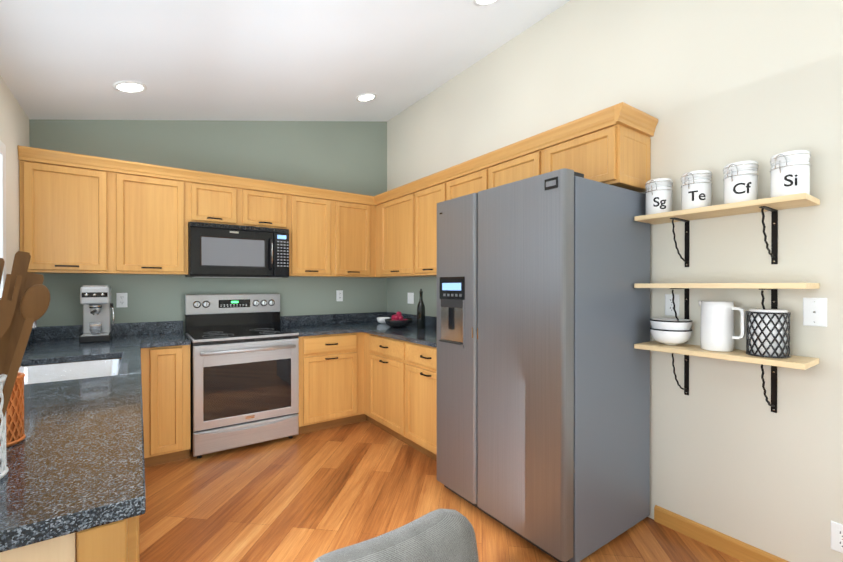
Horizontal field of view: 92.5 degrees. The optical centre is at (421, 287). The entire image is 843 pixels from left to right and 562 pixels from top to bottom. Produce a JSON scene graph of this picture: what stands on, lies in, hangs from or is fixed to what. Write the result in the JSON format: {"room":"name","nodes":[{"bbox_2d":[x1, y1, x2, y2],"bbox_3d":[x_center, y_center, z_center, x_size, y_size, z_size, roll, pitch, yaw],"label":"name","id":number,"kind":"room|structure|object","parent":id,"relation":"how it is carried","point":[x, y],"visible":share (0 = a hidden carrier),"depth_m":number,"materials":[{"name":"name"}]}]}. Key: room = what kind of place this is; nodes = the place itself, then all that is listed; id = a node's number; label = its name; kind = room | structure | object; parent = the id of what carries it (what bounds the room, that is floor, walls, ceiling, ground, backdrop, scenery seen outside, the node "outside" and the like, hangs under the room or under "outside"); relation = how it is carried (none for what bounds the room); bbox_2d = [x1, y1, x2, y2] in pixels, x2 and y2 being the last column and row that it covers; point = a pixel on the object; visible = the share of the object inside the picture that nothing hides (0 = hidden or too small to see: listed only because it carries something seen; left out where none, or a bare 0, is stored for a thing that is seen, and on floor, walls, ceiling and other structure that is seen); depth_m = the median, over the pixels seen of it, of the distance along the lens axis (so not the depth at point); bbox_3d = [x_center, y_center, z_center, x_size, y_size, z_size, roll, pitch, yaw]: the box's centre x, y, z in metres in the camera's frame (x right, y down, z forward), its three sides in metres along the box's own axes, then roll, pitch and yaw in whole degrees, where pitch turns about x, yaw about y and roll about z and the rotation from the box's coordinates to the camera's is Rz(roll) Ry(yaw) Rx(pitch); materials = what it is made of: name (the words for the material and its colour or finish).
{"room":"kitchen","nodes":[
{"label":"kitchen","id":0,"kind":"room"},
{"bbox_2d":[0,76,28,273],"bbox_3d":[-0.831,-0.406,-0.061,0.120,3.450,7.320,0,0,-35],"label":"wall","id":1,"kind":"structure","parent":0,"point":[14,126],"depth_m":2.55,"materials":[{"name":"beige paint"}]},
{"bbox_2d":[0,140,5,294],"bbox_3d":[-2.055,-0.298,1.817,0.028,1.060,1.380,0,0,-35],"label":"window","id":2,"kind":"structure","parent":1,"relation":"in","point":[2,200],"depth_m":2.32,"materials":[{"name":"white plastic"}]},
{"bbox_2d":[27,328,35,343],"bbox_3d":[-1.962,0.348,1.682,0.019,0.100,3.128,0,0,-35],"label":"backsplash","id":3,"kind":"structure","parent":1,"relation":"attached to","point":[32,336],"depth_m":2.94,"materials":[{"name":"black stone"}]},
{"bbox_2d":[29,119,386,333],"bbox_3d":[-1.677,-0.422,3.889,3.270,3.450,0.120,0,0,-35],"label":"wall","id":4,"kind":"structure","parent":0,"point":[347,156],"depth_m":3.75,"materials":[{"name":"green paint"}]},
{"bbox_2d":[18,150,113,273],"bbox_3d":[-2.578,-0.498,2.968,0.490,0.791,0.348,0,0,-35],"label":"upper cabinet","id":5,"kind":"object","parent":4,"relation":"attached to","point":[82,214],"depth_m":2.83,"materials":[{"name":"brown wood"}]},
{"bbox_2d":[116,293,127,307],"bbox_3d":[-2.435,0.106,3.282,0.072,0.118,0.007,0,0,-35],"label":"electrical outlet","id":6,"kind":"object","parent":4,"relation":"attached to","point":[121,299],"visible":1,"depth_m":3.28,"materials":[{"name":"white plastic"}]},
{"bbox_2d":[114,162,189,274],"bbox_3d":[-2.177,-0.499,3.250,0.491,0.791,0.348,0,0,-35],"label":"upper cabinet","id":7,"kind":"object","parent":4,"relation":"attached to","point":[152,207],"depth_m":3.11,"materials":[{"name":"brown wood"}]},
{"bbox_2d":[36,312,387,339],"bbox_3d":[-1.635,0.339,3.833,3.024,0.100,0.020,0,0,-35],"label":"backsplash","id":8,"kind":"structure","parent":4,"relation":"attached to","point":[66,332],"depth_m":3.41,"materials":[{"name":"black stone"}]},
{"bbox_2d":[190,174,241,225],"bbox_3d":[-1.818,-0.713,3.500,0.386,0.365,0.348,0,0,-35],"label":"upper cabinet","id":9,"kind":"object","parent":4,"relation":"attached to","point":[212,200],"depth_m":3.37,"materials":[{"name":"brown wood"}]},
{"bbox_2d":[185,222,288,277],"bbox_3d":[-1.617,-0.305,3.573,0.784,0.442,0.459,0,0,-35],"label":"microwave","id":10,"kind":"object","parent":9,"relation":"attached to","point":[215,250],"visible":1,"depth_m":3.40,"materials":[{"name":"black plastic"}]},
{"bbox_2d":[242,182,289,229],"bbox_3d":[-1.492,-0.714,3.729,0.410,0.365,0.348,0,0,-35],"label":"upper cabinet","id":11,"kind":"object","parent":4,"relation":"attached to","point":[262,206],"depth_m":3.60,"materials":[{"name":"brown wood"}]},
{"bbox_2d":[289,186,333,276],"bbox_3d":[-1.145,-0.502,3.973,0.438,0.791,0.348,0,0,-35],"label":"upper cabinet","id":12,"kind":"object","parent":4,"relation":"attached to","point":[311,232],"depth_m":3.84,"materials":[{"name":"brown wood"}]},
{"bbox_2d":[336,290,342,300],"bbox_3d":[-0.885,0.093,4.368,0.072,0.118,0.007,0,0,-35],"label":"electrical outlet","id":13,"kind":"object","parent":4,"relation":"attached to","point":[339,295],"visible":1,"depth_m":4.36,"materials":[{"name":"white plastic"}]},
{"bbox_2d":[334,194,373,277],"bbox_3d":[-0.799,-0.503,4.216,0.407,0.791,0.348,0,0,-35],"label":"upper cabinet","id":14,"kind":"object","parent":4,"relation":"attached to","point":[353,217],"depth_m":4.10,"materials":[{"name":"brown wood"}]},
{"bbox_2d":[0,0,569,121],"bbox_3d":[0.424,-1.619,0.887,3.270,0.845,7.440,0,0,-35],"label":"ceiling","id":15,"kind":"structure","parent":0,"point":[270,60],"depth_m":2.66,"materials":[{"name":"white paint"}]},
{"bbox_2d":[113,81,146,92],"bbox_3d":[-1.992,-1.368,2.760,0.192,0.049,0.196,0,0,-35],"label":"recessed light","id":16,"kind":"object","parent":15,"relation":"in","point":[129,86],"visible":1,"depth_m":2.75,"materials":[{"name":"white plastic"}]},
{"bbox_2d":[356,93,376,101],"bbox_3d":[-0.518,-1.782,3.792,0.192,0.049,0.196,0,0,-35],"label":"recessed light","id":17,"kind":"object","parent":15,"relation":"in","point":[366,97],"visible":1,"depth_m":3.79,"materials":[{"name":"white plastic"}]},
{"bbox_2d":[473,0,498,5],"bbox_3d":[0.411,-1.777,2.465,0.192,0.049,0.196,0,0,-35],"label":"recessed light","id":18,"kind":"object","parent":15,"relation":"in","point":[482,2],"visible":1,"depth_m":2.52,"materials":[{"name":"white plastic"}]},
{"bbox_2d":[139,420,742,561],"bbox_3d":[0.424,1.353,0.900,3.270,0.084,7.440,0,0,-35],"label":"floor","id":19,"kind":"structure","parent":0,"point":[310,496],"depth_m":2.40,"materials":[{"name":"laminate"}]},
{"bbox_2d":[0,444,147,561],"bbox_3d":[-0.974,0.876,0.825,0.652,0.879,0.575,0,0,-35],"label":"base cabinet","id":20,"kind":"object","parent":19,"relation":"on","point":[113,538],"depth_m":0.73,"materials":[{"name":"brown wood"}]},
{"bbox_2d":[0,344,147,543],"bbox_3d":[-1.517,0.416,1.608,0.662,0.035,2.496,0,0,-35],"label":"countertop","id":21,"kind":"structure","parent":20,"relation":"on","point":[80,458],"depth_m":0.99,"materials":[{"name":"black stone"}]},
{"bbox_2d":[0,372,25,446],"bbox_3d":[-1.089,0.314,1.026,0.119,0.172,0.119,0,0,-35],"label":"holder","id":22,"kind":"object","parent":21,"relation":"on","point":[15,434],"visible":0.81,"depth_m":1.03,"materials":[{"name":"orange wicker"}]},
{"bbox_2d":[0,295,36,327],"bbox_3d":[-1.930,0.215,1.863,0.214,0.362,0.116,0,0,-35],"label":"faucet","id":23,"kind":"object","parent":21,"relation":"on","point":[34,324],"visible":0.04,"depth_m":1.94,"materials":[{"name":"silver metal"}]},
{"bbox_2d":[0,251,49,479],"bbox_3d":[-0.950,0.159,0.899,0.201,0.483,0.279,0,0,-35],"label":"utensil holder","id":24,"kind":"object","parent":21,"relation":"on","point":[24,301],"visible":1,"depth_m":0.88,"materials":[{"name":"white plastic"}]},
{"bbox_2d":[18,356,119,383],"bbox_3d":[-1.791,0.526,2.005,0.483,0.212,0.768,0,0,-35],"label":"sink","id":25,"kind":"object","parent":21,"relation":"in","point":[95,365],"depth_m":2.31,"materials":[{"name":"white ceramic"}]},
{"bbox_2d":[140,344,190,466],"bbox_3d":[-2.043,0.866,3.178,0.337,0.879,0.628,0,0,-35],"label":"base cabinet","id":26,"kind":"object","parent":19,"relation":"on","point":[167,419],"depth_m":2.95,"materials":[{"name":"brown wood"}]},
{"bbox_2d":[25,332,190,351],"bbox_3d":[-2.295,0.410,2.985,0.969,0.035,0.652,0,0,-35],"label":"countertop","id":27,"kind":"structure","parent":26,"relation":"on","point":[150,339],"depth_m":2.92,"materials":[{"name":"black stone"}]},
{"bbox_2d":[79,285,113,342],"bbox_3d":[-2.391,0.189,2.987,0.197,0.405,0.371,0,0,-35],"label":"coffee machine","id":28,"kind":"object","parent":27,"relation":"on","point":[95,302],"visible":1,"depth_m":2.92,"materials":[{"name":"silver plastic"}]},
{"bbox_2d":[185,294,298,457],"bbox_3d":[-1.537,0.685,3.462,0.798,1.240,0.688,0,0,-35],"label":"stove","id":29,"kind":"object","parent":19,"relation":"on","point":[244,369],"visible":1,"depth_m":3.27,"materials":[{"name":"silver metal"}]},
{"bbox_2d":[298,332,359,434],"bbox_3d":[-1.012,0.863,3.901,0.554,0.879,0.628,0,0,-35],"label":"base cabinet","id":30,"kind":"object","parent":19,"relation":"on","point":[329,366],"depth_m":3.66,"materials":[{"name":"brown wood"}]},
{"bbox_2d":[284,320,395,335],"bbox_3d":[-0.724,0.406,4.086,1.241,0.035,0.652,0,0,-35],"label":"countertop","id":31,"kind":"structure","parent":30,"relation":"on","point":[303,329],"depth_m":3.90,"materials":[{"name":"black stone"}]},
{"bbox_2d":[377,317,390,323],"bbox_3d":[-0.405,0.355,4.308,0.150,0.063,0.150,0,0,-35],"label":"bowl","id":32,"kind":"object","parent":31,"relation":"on","point":[381,320],"visible":0.65,"depth_m":4.25,"materials":[{"name":"white ceramic"}]},
{"bbox_2d":[364,332,399,439],"bbox_3d":[-0.097,0.864,3.729,0.627,0.879,0.743,0,0,-35],"label":"base cabinet","id":33,"kind":"object","parent":19,"relation":"on","point":[381,354],"depth_m":3.56,"materials":[{"name":"brown wood"}]},
{"bbox_2d":[313,509,478,561],"bbox_3d":[0.081,0.940,0.703,0.470,0.752,0.594,0,0,-35],"label":"chair","id":34,"kind":"object","parent":19,"relation":"on","point":[443,535],"visible":1,"depth_m":0.92,"materials":[{"name":"fabric"}]},
{"bbox_2d":[400,340,436,461],"bbox_3d":[0.303,0.867,3.158,0.627,0.879,0.652,0,0,-35],"label":"base cabinet","id":35,"kind":"object","parent":19,"relation":"on","point":[418,364],"depth_m":3.09,"materials":[{"name":"brown wood"}]},
{"bbox_2d":[360,324,436,347],"bbox_3d":[0.092,0.408,3.435,0.652,0.035,1.351,0,0,-35],"label":"countertop","id":36,"kind":"structure","parent":35,"relation":"on","point":[410,334],"depth_m":3.41,"materials":[{"name":"black stone"}]},
{"bbox_2d":[385,311,411,327],"bbox_3d":[-0.223,0.311,3.935,0.270,0.153,0.270,0,0,-35],"label":"fruit bowl","id":37,"kind":"object","parent":36,"relation":"on","point":[397,320],"visible":1,"depth_m":3.86,"materials":[{"name":"black ceramic"}]},
{"bbox_2d":[417,289,424,328],"bbox_3d":[-0.004,0.203,3.770,0.078,0.372,0.078,0,0,-35],"label":"bottle","id":38,"kind":"object","parent":36,"relation":"on","point":[420,315],"visible":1,"depth_m":3.74,"materials":[{"name":"black glass"}]},
{"bbox_2d":[437,168,649,561],"bbox_3d":[0.676,0.383,2.424,0.803,1.853,0.963,0,0,-35],"label":"fridge","id":39,"kind":"object","parent":19,"relation":"on","point":[543,383],"visible":0.96,"depth_m":2.04,"materials":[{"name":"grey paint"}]},
{"bbox_2d":[387,0,842,561],"bbox_3d":[1.748,-0.413,1.747,0.120,3.450,7.320,0,0,-35],"label":"wall","id":40,"kind":"structure","parent":0,"point":[715,86],"depth_m":2.01,"materials":[{"name":"beige paint"}]},
{"bbox_2d":[374,186,409,277],"bbox_3d":[-0.142,-0.503,4.031,0.347,0.791,0.748,0,0,-35],"label":"upper cabinet","id":41,"kind":"object","parent":40,"relation":"attached to","point":[391,211],"depth_m":3.96,"materials":[{"name":"brown wood"}]},
{"bbox_2d":[408,293,413,303],"bbox_3d":[-0.120,0.116,4.299,0.012,0.118,0.115,0,0,-35],"label":"light switch","id":42,"kind":"object","parent":40,"relation":"attached to","point":[410,298],"visible":1,"depth_m":4.29,"materials":[{"name":"white plastic"}]},
{"bbox_2d":[388,312,436,327],"bbox_3d":[0.170,0.339,3.875,0.019,0.100,1.983,0,0,-35],"label":"backsplash","id":43,"kind":"structure","parent":40,"relation":"attached to","point":[431,321],"depth_m":4.04,"materials":[{"name":"black stone"}]},
{"bbox_2d":[410,174,441,276],"bbox_3d":[0.203,-0.500,3.539,0.347,0.791,0.454,0,0,-35],"label":"upper cabinet","id":44,"kind":"object","parent":40,"relation":"attached to","point":[424,197],"depth_m":3.51,"materials":[{"name":"brown wood"}]},
{"bbox_2d":[442,158,485,201],"bbox_3d":[0.468,-0.499,3.162,0.347,0.791,0.468,0,0,-35],"label":"upper cabinet","id":45,"kind":"object","parent":40,"relation":"attached to","point":[471,179],"depth_m":3.06,"materials":[{"name":"brown wood"}]},
{"bbox_2d":[486,142,537,188],"bbox_3d":[0.740,-0.720,2.772,0.347,0.345,0.482,0,0,-35],"label":"upper cabinet","id":46,"kind":"object","parent":40,"relation":"attached to","point":[520,163],"depth_m":2.67,"materials":[{"name":"brown wood"}]},
{"bbox_2d":[538,110,653,191],"bbox_3d":[1.016,-0.719,2.378,0.347,0.345,0.480,0,0,-35],"label":"upper cabinet","id":47,"kind":"object","parent":40,"relation":"attached to","point":[614,149],"depth_m":2.20,"materials":[{"name":"brown wood"}]},
{"bbox_2d":[665,294,679,315],"bbox_3d":[1.360,0.096,2.192,0.007,0.118,0.072,0,0,-35],"label":"electrical outlet","id":48,"kind":"object","parent":40,"relation":"attached to","point":[669,310],"visible":0.77,"depth_m":2.19,"materials":[{"name":"white plastic"}]},
{"bbox_2d":[654,505,788,561],"bbox_3d":[2.516,1.273,0.541,0.014,0.088,4.208,0,0,-35],"label":"baseboard","id":49,"kind":"structure","parent":40,"relation":"attached to","point":[726,544],"depth_m":2.03,"materials":[{"name":"brown wood"}]},
{"bbox_2d":[634,341,818,412],"bbox_3d":[1.411,0.436,1.930,0.223,0.269,0.671,0,0,-35],"label":"wall shelf","id":50,"kind":"object","parent":40,"relation":"attached to","point":[792,361],"visible":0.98,"depth_m":1.84,"materials":[{"name":"brown wood"}]},
{"bbox_2d":[650,318,692,345],"bbox_3d":[1.298,0.234,2.104,0.190,0.132,0.190,0,0,-35],"label":"bowls","id":51,"kind":"object","parent":50,"relation":"on","point":[670,331],"visible":1,"depth_m":2.04,"materials":[{"name":"white ceramic"}]},
{"bbox_2d":[698,301,745,351],"bbox_3d":[1.425,0.184,1.923,0.132,0.232,0.186,0,0,-35],"label":"pitcher","id":52,"kind":"object","parent":50,"relation":"on","point":[717,327],"visible":1,"depth_m":1.88,"materials":[{"name":"white ceramic"}]},
{"bbox_2d":[746,308,790,357],"bbox_3d":[1.526,0.199,1.779,0.152,0.204,0.152,0,0,-35],"label":"candle holder","id":53,"kind":"object","parent":50,"relation":"on","point":[767,333],"visible":1,"depth_m":1.73,"materials":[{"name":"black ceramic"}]},
{"bbox_2d":[634,193,819,266],"bbox_3d":[1.411,-0.239,1.927,0.223,0.269,0.671,0,0,-35],"label":"wall shelf","id":54,"kind":"object","parent":40,"relation":"attached to","point":[773,205],"visible":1,"depth_m":1.84,"materials":[{"name":"brown wood"}]},
{"bbox_2d":[645,178,672,214],"bbox_3d":[1.259,-0.474,2.147,0.144,0.196,0.133,0,0,-35],"label":"jar","id":55,"kind":"object","parent":54,"relation":"on","point":[659,192],"visible":0.94,"depth_m":2.10,"materials":[{"name":"white ceramic"}]},
{"bbox_2d":[680,170,712,209],"bbox_3d":[1.360,-0.473,2.003,0.144,0.196,0.133,0,0,-35],"label":"jar","id":56,"kind":"object","parent":54,"relation":"on","point":[696,188],"visible":0.92,"depth_m":1.96,"materials":[{"name":"white ceramic"}]},
{"bbox_2d":[723,160,758,203],"bbox_3d":[1.464,-0.472,1.855,0.144,0.196,0.133,0,0,-35],"label":"jar","id":57,"kind":"object","parent":54,"relation":"on","point":[740,179],"visible":0.92,"depth_m":1.81,"materials":[{"name":"white ceramic"}]},
{"bbox_2d":[769,150,810,197],"bbox_3d":[1.563,-0.472,1.715,0.143,0.196,0.133,0,0,-35],"label":"jar","id":58,"kind":"object","parent":54,"relation":"on","point":[790,172],"visible":0.92,"depth_m":1.67,"materials":[{"name":"white ceramic"}]},
{"bbox_2d":[634,283,819,320],"bbox_3d":[1.411,0.116,1.929,0.223,0.269,0.671,0,0,-35],"label":"wall shelf","id":59,"kind":"object","parent":40,"relation":"attached to","point":[773,287],"visible":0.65,"depth_m":1.83,"materials":[{"name":"brown wood"}]},
{"bbox_2d":[803,298,826,326],"bbox_3d":[1.684,0.106,1.728,0.008,0.122,0.075,0,0,-35],"label":"light switch","id":60,"kind":"object","parent":40,"relation":"attached to","point":[814,311],"visible":1,"depth_m":1.73,"materials":[{"name":"white plastic"}]},
{"bbox_2d":[830,521,842,552],"bbox_3d":[1.734,1.037,1.661,0.007,0.118,0.072,0,0,-35],"label":"electrical outlet","id":61,"kind":"object","parent":40,"relation":"attached to","point":[836,536],"visible":1,"depth_m":1.68,"materials":[{"name":"white plastic"}]}
]}

